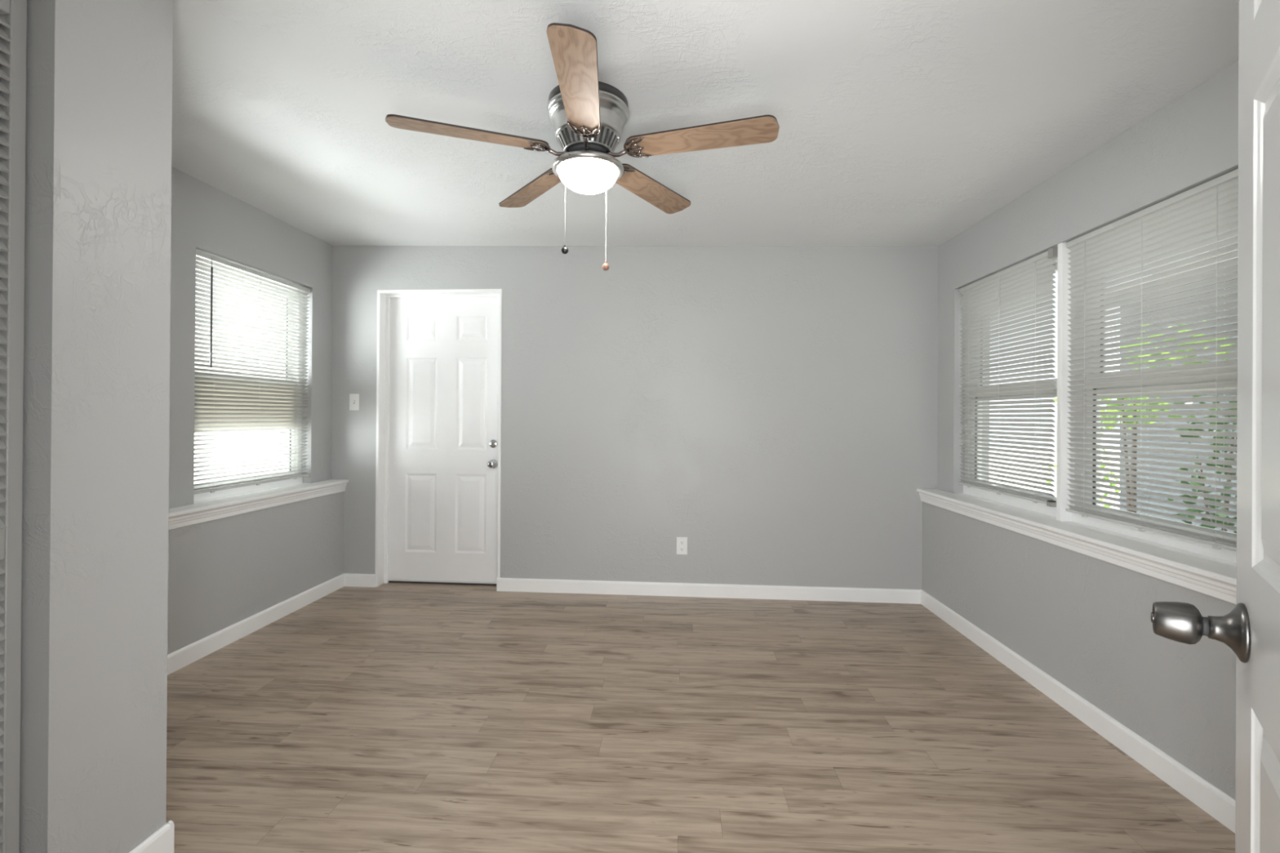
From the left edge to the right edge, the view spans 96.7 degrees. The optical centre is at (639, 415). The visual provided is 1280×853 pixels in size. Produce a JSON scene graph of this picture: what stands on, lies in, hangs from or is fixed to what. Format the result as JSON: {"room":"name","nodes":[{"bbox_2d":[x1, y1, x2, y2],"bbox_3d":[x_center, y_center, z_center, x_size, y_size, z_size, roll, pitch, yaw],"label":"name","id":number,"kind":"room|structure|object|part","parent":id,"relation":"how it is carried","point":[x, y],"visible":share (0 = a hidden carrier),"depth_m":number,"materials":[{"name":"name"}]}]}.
{"room":"empty room","nodes":[
{"label":"empty room","id":0,"kind":"room"},
{"bbox_2d":[0,0,173,852],"bbox_3d":[-1.902,-0.012,0.967,1.064,2.502,1.354,0,0,4],"label":"wall","id":1,"kind":"structure","parent":0,"point":[96,414],"depth_m":1.41,"materials":[{"name":"grey paint"}]},
{"bbox_2d":[0,0,26,852],"bbox_3d":[-1.459,0.126,0.876,0.028,2.208,0.864,0,0,4],"label":"door","id":2,"kind":"structure","parent":1,"relation":"in","point":[13,13],"depth_m":1.28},
{"bbox_3d":[-1.443,0.126,1.093,0.028,2.206,0.364,0,0,4],"label":"rail","id":3,"kind":"part","parent":2,"relation":"part of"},
{"bbox_2d":[128,820,174,852],"bbox_3d":[-1.825,1.195,1.493,0.986,0.092,0.313,0,0,4],"label":"baseboard","id":4,"kind":"structure","parent":1,"relation":"attached to","point":[162,841],"depth_m":1.58,"materials":[{"name":"white wood"}]},
{"bbox_2d":[167,166,344,654],"bbox_3d":[-2.427,-0.014,2.340,0.280,2.506,4.032,0,0,4],"label":"wall","id":5,"kind":"structure","parent":0,"point":[223,572],"depth_m":3.22,"materials":[{"name":"grey paint"}]},
{"bbox_2d":[193,259,302,502],"bbox_3d":[-2.408,-0.207,3.470,0.099,1.351,0.948,0,0,4],"label":"window","id":6,"kind":"structure","parent":5,"relation":"in","point":[217,494],"depth_m":3.50,"materials":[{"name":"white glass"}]},
{"bbox_3d":[-2.427,-0.508,3.472,0.028,0.659,0.857,0,0,4],"label":"sash","id":7,"kind":"part","parent":6,"relation":"part of","materials":[{"name":"white plastic"}]},
{"bbox_3d":[-2.401,0.087,3.469,0.028,0.651,0.857,0,0,4],"label":"sash","id":8,"kind":"part","parent":6,"relation":"part of","materials":[{"name":"white plastic"}]},
{"bbox_3d":[-2.378,-0.048,3.468,0.012,0.290,0.855,0,0,4],"label":"infill panel","id":9,"kind":"part","parent":6,"relation":"part of","materials":[{"name":"glass"}]},
{"bbox_3d":[-2.413,0.440,3.469,0.099,0.056,0.946,0,0,4],"label":"sill","id":10,"kind":"part","parent":6,"relation":"part of","materials":[{"name":"white wood"}]},
{"bbox_2d":[193,250,310,494],"bbox_3d":[-2.325,-0.222,3.466,0.041,1.296,0.937,0,0,4],"label":"mini blind","id":11,"kind":"object","parent":6,"relation":"attached to","point":[213,260],"visible":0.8,"depth_m":3.39,"materials":[{"name":"white plastic"}]},
{"bbox_3d":[-2.352,-0.222,3.130,0.027,1.258,0.002,0,0,4],"label":"ladder cord","id":12,"kind":"part","parent":11,"relation":"part of","materials":[{"name":"white fabric"}]},
{"bbox_3d":[-2.331,0.413,3.465,0.024,0.014,0.933,0,0,4],"label":"rail","id":13,"kind":"part","parent":11,"relation":"part of","materials":[{"name":"white plastic"}]},
{"bbox_3d":[-2.327,-0.221,3.466,0.027,1.258,0.002,0,0,4],"label":"ladder cord","id":14,"kind":"part","parent":11,"relation":"part of","materials":[{"name":"white fabric"}]},
{"bbox_3d":[-2.302,-0.220,3.803,0.027,1.258,0.002,0,0,4],"label":"ladder cord","id":15,"kind":"part","parent":11,"relation":"part of","materials":[{"name":"white fabric"}]},
{"bbox_2d":[167,573,344,675],"bbox_3d":[-2.245,1.195,2.922,0.013,0.092,2.500,0,0,4],"label":"baseboard","id":16,"kind":"structure","parent":5,"relation":"attached to","point":[180,658],"depth_m":3.21,"materials":[{"name":"white wood"}]},
{"bbox_2d":[168,479,348,530],"bbox_3d":[-2.301,0.510,2.927,0.206,0.086,2.500,0,0,4],"label":"window ledge","id":17,"kind":"object","parent":5,"relation":"attached to","point":[206,510],"visible":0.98,"depth_m":3.23,"materials":[{"name":"white wood"}]},
{"bbox_2d":[331,245,990,589],"bbox_3d":[-0.086,0.005,4.100,4.883,2.506,0.200,0,0,4],"label":"wall","id":18,"kind":"structure","parent":0,"point":[771,410],"depth_m":3.97,"materials":[{"name":"grey paint"}]},
{"bbox_2d":[349,393,359,410],"bbox_3d":[-2.079,-0.095,4.142,0.074,0.120,0.016,0,0,4],"label":"light switch","id":19,"kind":"object","parent":18,"relation":"attached to","point":[353,397],"visible":1,"depth_m":4.14,"materials":[{"name":"white plastic"}]},
{"bbox_2d":[374,288,502,586],"bbox_3d":[-1.447,0.173,4.210,0.925,2.155,0.236,0,0,4],"label":"door","id":20,"kind":"structure","parent":18,"relation":"in","point":[438,362],"depth_m":4.21,"materials":[{"name":"white wood"}]},
{"bbox_3d":[-1.080,0.359,4.153,0.066,0.066,0.066,0,0,4],"label":"knob","id":21,"kind":"part","parent":20,"relation":"part of","materials":[{"name":"silver metal"}]},
{"bbox_2d":[344,573,921,604],"bbox_3d":[-0.122,1.212,3.992,4.068,0.092,0.013,0,0,4],"label":"baseboard","id":22,"kind":"structure","parent":18,"relation":"attached to","point":[510,584],"depth_m":3.95,"materials":[{"name":"white wood"}]},
{"bbox_2d":[676,537,687,555],"bbox_3d":[0.292,0.910,3.964,0.076,0.122,0.010,0,0,4],"label":"wall outlet","id":23,"kind":"object","parent":18,"relation":"attached to","point":[682,542],"visible":1,"depth_m":3.96,"materials":[{"name":"white plastic"}]},
{"bbox_2d":[165,582,1235,852],"bbox_3d":[-0.221,1.310,1.012,4.950,0.120,6.800,0,0,4],"label":"floor","id":24,"kind":"structure","parent":0,"point":[388,717],"depth_m":2.19,"materials":[{"name":"brown wood"}]},
{"bbox_2d":[171,0,1239,246],"bbox_3d":[-0.143,-1.266,2.242,4.980,0.233,4.150,0,0,4],"label":"ceiling","id":25,"kind":"structure","parent":0,"point":[901,122],"depth_m":2.15,"materials":[{"name":"white paint"}]},
{"bbox_2d":[385,22,778,271],"bbox_3d":[-0.186,-0.887,2.134,1.356,0.618,1.332,0,0,4],"label":"ceiling fan","id":26,"kind":"object","parent":25,"relation":"hanging from","point":[588,116],"visible":1,"depth_m":2.06,"materials":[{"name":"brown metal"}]},
{"bbox_3d":[-0.604,-1.000,2.033,0.558,0.028,0.131,0,0,-19],"label":"blade","id":27,"kind":"part","parent":26,"relation":"part of","materials":[{"name":"brown wood"}]},
{"bbox_3d":[-0.604,-1.004,2.032,0.558,0.032,0.132,0,0,-19],"label":"blade","id":28,"kind":"part","parent":26,"relation":"part of","materials":[{"name":"brown wood"}]},
{"bbox_3d":[-0.460,-1.002,2.518,0.132,0.032,0.558,0,0,-37],"label":"blade","id":29,"kind":"part","parent":26,"relation":"part of","materials":[{"name":"brown wood"}]},
{"bbox_3d":[-0.460,-0.998,2.518,0.131,0.028,0.558,0,0,-37],"label":"blade","id":30,"kind":"part","parent":26,"relation":"part of","materials":[{"name":"brown wood"}]},
{"bbox_3d":[-0.187,-0.998,1.746,0.131,0.028,0.558,0,0,-1],"label":"blade","id":31,"kind":"part","parent":26,"relation":"part of","materials":[{"name":"brown wood"}]},
{"bbox_3d":[-0.186,-1.002,1.746,0.132,0.032,0.558,0,0,-1],"label":"blade","id":32,"kind":"part","parent":26,"relation":"part of","materials":[{"name":"brown wood"}]},
{"bbox_3d":[-0.199,-0.896,2.176,0.226,0.082,0.226,0,0,4],"label":"lamp shade","id":33,"kind":"part","parent":26,"relation":"part of","materials":[{"name":"white glass"}]},
{"bbox_3d":[-0.151,-0.786,2.242,0.006,0.367,0.068,0,0,32],"label":"pull chain","id":34,"kind":"part","parent":26,"relation":"part of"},
{"bbox_3d":[0.047,-0.994,2.531,0.131,0.028,0.558,0,0,35],"label":"blade","id":35,"kind":"part","parent":26,"relation":"part of","materials":[{"name":"brown wood"}]},
{"bbox_3d":[0.046,-0.999,2.531,0.132,0.032,0.558,0,0,35],"label":"blade","id":36,"kind":"part","parent":26,"relation":"part of","materials":[{"name":"brown wood"}]},
{"bbox_3d":[0.215,-0.999,2.054,0.558,0.032,0.132,0,0,17],"label":"blade","id":37,"kind":"part","parent":26,"relation":"part of","materials":[{"name":"brown wood"}]},
{"bbox_3d":[0.215,-0.995,2.053,0.558,0.028,0.131,0,0,17],"label":"blade","id":38,"kind":"part","parent":26,"relation":"part of","materials":[{"name":"brown wood"}]},
{"bbox_2d":[921,60,1238,799],"bbox_3d":[1.974,0.052,2.065,0.276,2.431,4.034,0,0,2],"label":"wall","id":39,"kind":"structure","parent":0,"point":[1083,620],"depth_m":2.35,"materials":[{"name":"grey paint"}]},
{"bbox_2d":[963,257,1057,517],"bbox_3d":[2.084,-0.153,3.148,0.099,1.301,0.944,0,0,2],"label":"window","id":40,"kind":"structure","parent":39,"relation":"in","point":[1041,508],"depth_m":3.27,"materials":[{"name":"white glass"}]},
{"bbox_2d":[958,247,1057,506],"bbox_3d":[2.014,-0.187,3.173,0.034,1.257,0.881,0,0,3],"label":"mini blind","id":41,"kind":"object","parent":40,"relation":"attached to","point":[1009,287],"visible":1,"depth_m":3.08,"materials":[{"name":"white plastic"}]},
{"bbox_3d":[2.028,-0.178,3.492,0.027,1.205,0.002,0,0,4],"label":"ladder cord","id":42,"kind":"part","parent":41,"relation":"part of","materials":[{"name":"white fabric"}]},
{"bbox_3d":[2.014,-0.179,3.179,0.027,1.205,0.002,0,0,4],"label":"ladder cord","id":43,"kind":"part","parent":41,"relation":"part of","materials":[{"name":"white fabric"}]},
{"bbox_3d":[2.010,0.429,3.177,0.024,0.014,0.867,0,0,2],"label":"rail","id":44,"kind":"part","parent":41,"relation":"part of","materials":[{"name":"white plastic"}]},
{"bbox_3d":[2.001,-0.179,2.866,0.027,1.205,0.002,0,0,4],"label":"ladder cord","id":45,"kind":"part","parent":41,"relation":"part of","materials":[{"name":"white fabric"}]},
{"bbox_3d":[2.080,0.469,3.147,0.099,0.056,0.942,0,0,2],"label":"sill","id":46,"kind":"part","parent":40,"relation":"part of","materials":[{"name":"white wood"}]},
{"bbox_3d":[2.073,0.131,3.148,0.028,0.621,0.853,0,0,2],"label":"sash","id":47,"kind":"part","parent":40,"relation":"part of","materials":[{"name":"white plastic"}]},
{"bbox_3d":[2.107,-0.424,3.148,0.028,0.669,0.853,0,0,2],"label":"sash","id":48,"kind":"part","parent":40,"relation":"part of","materials":[{"name":"white plastic"}]},
{"bbox_2d":[1056,242,1075,521],"bbox_3d":[2.035,-0.155,2.664,0.146,1.301,0.030,0,0,4],"label":"window post","id":49,"kind":"object","parent":39,"relation":"attached to","point":[1062,446],"visible":0.44,"depth_m":2.65,"materials":[{"name":"white wood"}]},
{"bbox_2d":[916,488,1236,604],"bbox_3d":[1.886,0.535,1.965,0.192,0.086,3.815,0,0,2],"label":"window ledge","id":50,"kind":"object","parent":39,"relation":"attached to","point":[1216,578],"visible":0.87,"depth_m":2.25,"materials":[{"name":"white wood"}]},
{"bbox_2d":[920,589,1235,832],"bbox_3d":[1.817,1.220,1.962,0.013,0.092,3.803,0,0,2],"label":"baseboard","id":51,"kind":"structure","parent":39,"relation":"attached to","point":[1219,805],"depth_m":2.22,"materials":[{"name":"white wood"}]},
{"bbox_2d":[1072,272,1237,563],"bbox_3d":[2.045,-0.156,2.215,0.099,1.301,0.867,0,0,2],"label":"window","id":52,"kind":"structure","parent":39,"relation":"in","point":[1228,555],"depth_m":2.33,"materials":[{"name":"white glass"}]},
{"bbox_3d":[2.047,-0.156,2.215,0.084,1.300,0.867,0,0,2],"label":"frame","id":53,"kind":"part","parent":52,"relation":"part of","materials":[{"name":"white plastic"}]},
{"bbox_2d":[1065,168,1238,551],"bbox_3d":[1.974,-0.176,2.228,0.028,1.255,0.842,0,0,2],"label":"mini blind","id":54,"kind":"object","parent":52,"relation":"attached to","point":[1180,224],"visible":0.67,"depth_m":2.16,"materials":[{"name":"white plastic"}]},
{"bbox_3d":[1.987,-0.174,2.530,0.027,1.217,0.002,0,0,4],"label":"ladder cord","id":55,"kind":"part","parent":54,"relation":"part of","materials":[{"name":"white fabric"}]},
{"bbox_3d":[1.974,-0.175,2.228,0.026,1.217,0.002,0,0,4],"label":"ladder cord","id":56,"kind":"part","parent":54,"relation":"part of","materials":[{"name":"white fabric"}]},
{"bbox_3d":[1.970,0.438,2.226,0.024,0.014,0.838,0,0,2],"label":"rail","id":57,"kind":"part","parent":54,"relation":"part of","materials":[{"name":"white plastic"}]},
{"bbox_3d":[1.961,-0.176,1.925,0.027,1.217,0.002,0,0,4],"label":"ladder cord","id":58,"kind":"part","parent":54,"relation":"part of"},
{"bbox_3d":[2.041,0.467,2.214,0.099,0.056,0.865,0,0,2],"label":"sill","id":59,"kind":"part","parent":52,"relation":"part of","materials":[{"name":"white wood"}]},
{"bbox_3d":[2.034,0.128,2.215,0.028,0.621,0.776,0,0,2],"label":"sash","id":60,"kind":"part","parent":52,"relation":"part of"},
{"bbox_3d":[2.067,-0.427,2.215,0.028,0.669,0.776,0,0,2],"label":"sash","id":61,"kind":"part","parent":52,"relation":"part of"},
{"label":"outside","id":62,"kind":"structure","parent":0,"visible":0},
{"bbox_2d":[989,448,1120,509],"bbox_3d":[13.797,1.665,10.159,21.700,0.100,38.000,0,0,4],"label":"ground","id":63,"kind":"structure","parent":62,"point":[1055,450],"depth_m":16.27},
{"bbox_2d":[1045,398,1119,507],"bbox_3d":[5.740,0.550,7.259,0.802,2.012,0.874,0,0,21],"label":"shrub","id":64,"kind":"object","parent":63,"relation":"on","point":[1055,399],"visible":0.05,"depth_m":7.27,"materials":[{"name":"green plant"}]},
{"bbox_2d":[1100,320,1234,512],"bbox_3d":[4.684,0.342,5.122,1.016,2.406,0.774,0,0,33],"label":"tree","id":65,"kind":"object","parent":63,"relation":"on","point":[1135,440],"visible":0.21,"depth_m":5.11,"materials":[{"name":"green plant"}]},
{"bbox_2d":[1106,243,1237,533],"bbox_3d":[7.536,-0.374,5.143,4.700,3.870,3.400,0,0,4],"label":"neighbor house","id":66,"kind":"structure","parent":63,"relation":"on","point":[1220,409],"depth_m":5.94,"materials":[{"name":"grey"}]},
{"bbox_2d":[1167,394,1237,533],"bbox_3d":[4.452,0.599,4.395,0.668,1.882,0.660,0,0,32],"label":"shrub","id":67,"kind":"object","parent":63,"relation":"on","point":[1233,402],"visible":0.16,"depth_m":4.39,"materials":[{"name":"green plant"}]},
{"bbox_3d":[-9.169,1.500,4.573,13.150,0.100,24.000,0,0,4],"label":"ground","id":68,"kind":"structure","parent":0,"visible":0},
{"bbox_2d":[194,326,286,484],"bbox_3d":[-8.822,-0.121,5.558,0.300,3.150,18.000,0,0,4],"label":"wall","id":69,"kind":"structure","parent":68,"relation":"on","point":[261,431],"depth_m":11.73,"materials":[{"name":"white paint"}]},
{"bbox_3d":[-0.318,-0.006,0.125,4.850,2.506,0.130,0,0,4],"label":"wall","id":70,"kind":"structure","parent":0,"visible":0},
{"bbox_2d":[1150,0,1279,852],"bbox_3d":[0.578,0.227,0.520,0.128,2.030,0.774,0,0,39],"label":"door","id":71,"kind":"structure","parent":70,"relation":"in","point":[1251,629],"depth_m":0.72,"materials":[{"name":"white wood"}]},
{"bbox_3d":[0.754,0.290,0.800,0.050,0.056,0.056,0,0,39],"label":"knob","id":72,"kind":"part","parent":71,"relation":"part of","materials":[{"name":"silver metal"}]}
]}

